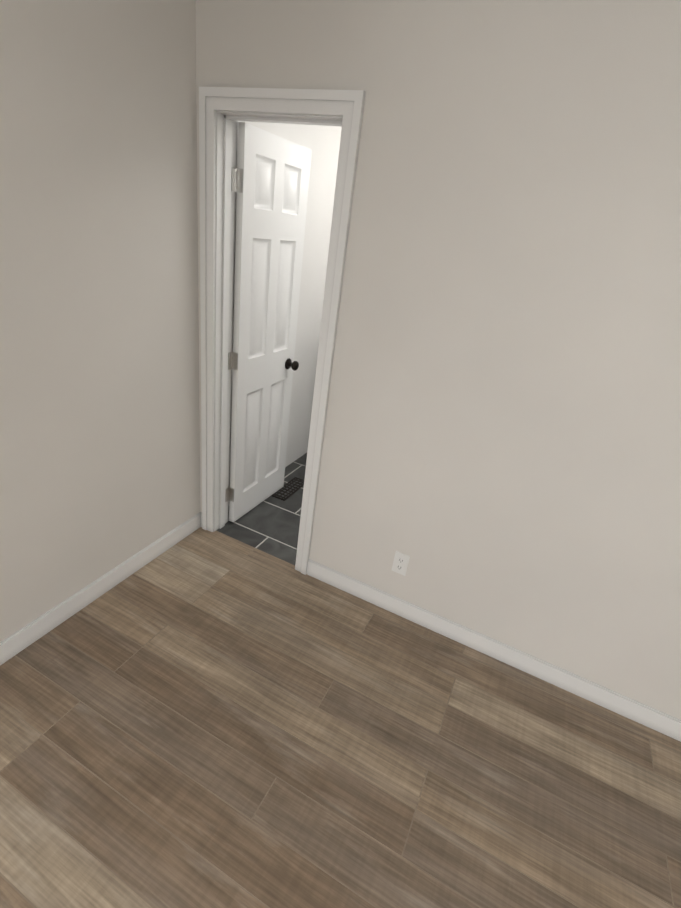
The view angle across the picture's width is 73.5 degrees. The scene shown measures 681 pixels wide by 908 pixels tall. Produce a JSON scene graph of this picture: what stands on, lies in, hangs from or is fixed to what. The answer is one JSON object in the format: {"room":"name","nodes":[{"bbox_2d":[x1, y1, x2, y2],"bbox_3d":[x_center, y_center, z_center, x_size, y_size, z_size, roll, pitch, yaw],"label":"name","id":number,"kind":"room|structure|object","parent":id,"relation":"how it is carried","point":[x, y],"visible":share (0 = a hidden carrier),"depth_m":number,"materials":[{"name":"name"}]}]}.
{"room":"empty bedroom","nodes":[
{"label":"empty bedroom","id":0,"kind":"room"},
{"bbox_2d":[0,0,199,641],"bbox_3d":[-1.422,-0.135,0.909,0.120,2.440,7.020,18,28,20],"label":"wall","id":1,"kind":"structure","parent":0,"point":[99,409],"depth_m":1.69,"materials":[{"name":"beige paint"}]},
{"bbox_2d":[216,453,306,564],"bbox_3d":[0.648,0.486,3.145,2.630,0.100,1.928,18,28,20],"label":"floor","id":2,"kind":"structure","parent":0,"point":[270,525],"depth_m":2.81,"materials":[{"name":"tile"}]},
{"bbox_2d":[271,477,303,500],"bbox_3d":[-0.357,0.244,3.228,0.110,0.005,0.320,18,28,20],"label":"floor vent","id":3,"kind":"object","parent":2,"relation":"in","point":[290,488],"visible":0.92,"depth_m":3.22,"materials":[{"name":"black metal"}]},
{"bbox_2d":[229,121,341,500],"bbox_3d":[0.805,-0.642,2.585,2.390,2.440,1.700,18,28,20],"label":"wall","id":4,"kind":"structure","parent":0,"point":[321,142],"depth_m":2.99,"materials":[{"name":"white paint"}]},
{"bbox_2d":[0,527,680,907],"bbox_3d":[1.474,2.486,-0.684,7.930,0.100,5.092,18,28,20],"label":"floor","id":5,"kind":"structure","parent":0,"point":[200,717],"depth_m":1.60,"materials":[{"name":"wood"}]},
{"bbox_2d":[195,0,680,719],"bbox_3d":[1.744,0.117,1.311,5.630,2.440,0.120,18,28,20],"label":"wall","id":6,"kind":"structure","parent":0,"point":[501,452],"depth_m":1.61,"materials":[{"name":"beige paint"}]},
{"bbox_2d":[225,122,311,521],"bbox_3d":[-0.418,-0.573,2.552,0.173,2.015,0.580,18,28,20],"label":"bathroom door","id":7,"kind":"structure","parent":6,"relation":"in","point":[270,179],"depth_m":2.42,"materials":[{"name":"white wood"}]},
{"bbox_2d":[199,87,365,574],"bbox_3d":[-0.336,-0.418,2.182,0.707,2.105,0.162,18,28,20],"label":"door frame","id":8,"kind":"structure","parent":6,"relation":"attached to","point":[223,111],"depth_m":1.91,"materials":[{"name":"white wood"}]},
{"bbox_2d":[0,512,680,741],"bbox_3d":[1.907,2.065,0.074,7.690,0.096,6.780,18,28,20],"label":"baseboard","id":9,"kind":"structure","parent":6,"relation":"attached to","point":[18,641],"depth_m":2.08,"materials":[{"name":"white wood"}]},
{"bbox_2d":[392,551,409,575],"bbox_3d":[0.286,0.521,2.170,0.070,0.116,0.008,18,28,20],"label":"electrical outlet","id":10,"kind":"object","parent":6,"relation":"attached to","point":[400,563],"visible":1,"depth_m":2.17,"materials":[{"name":"white plastic"}]}
]}

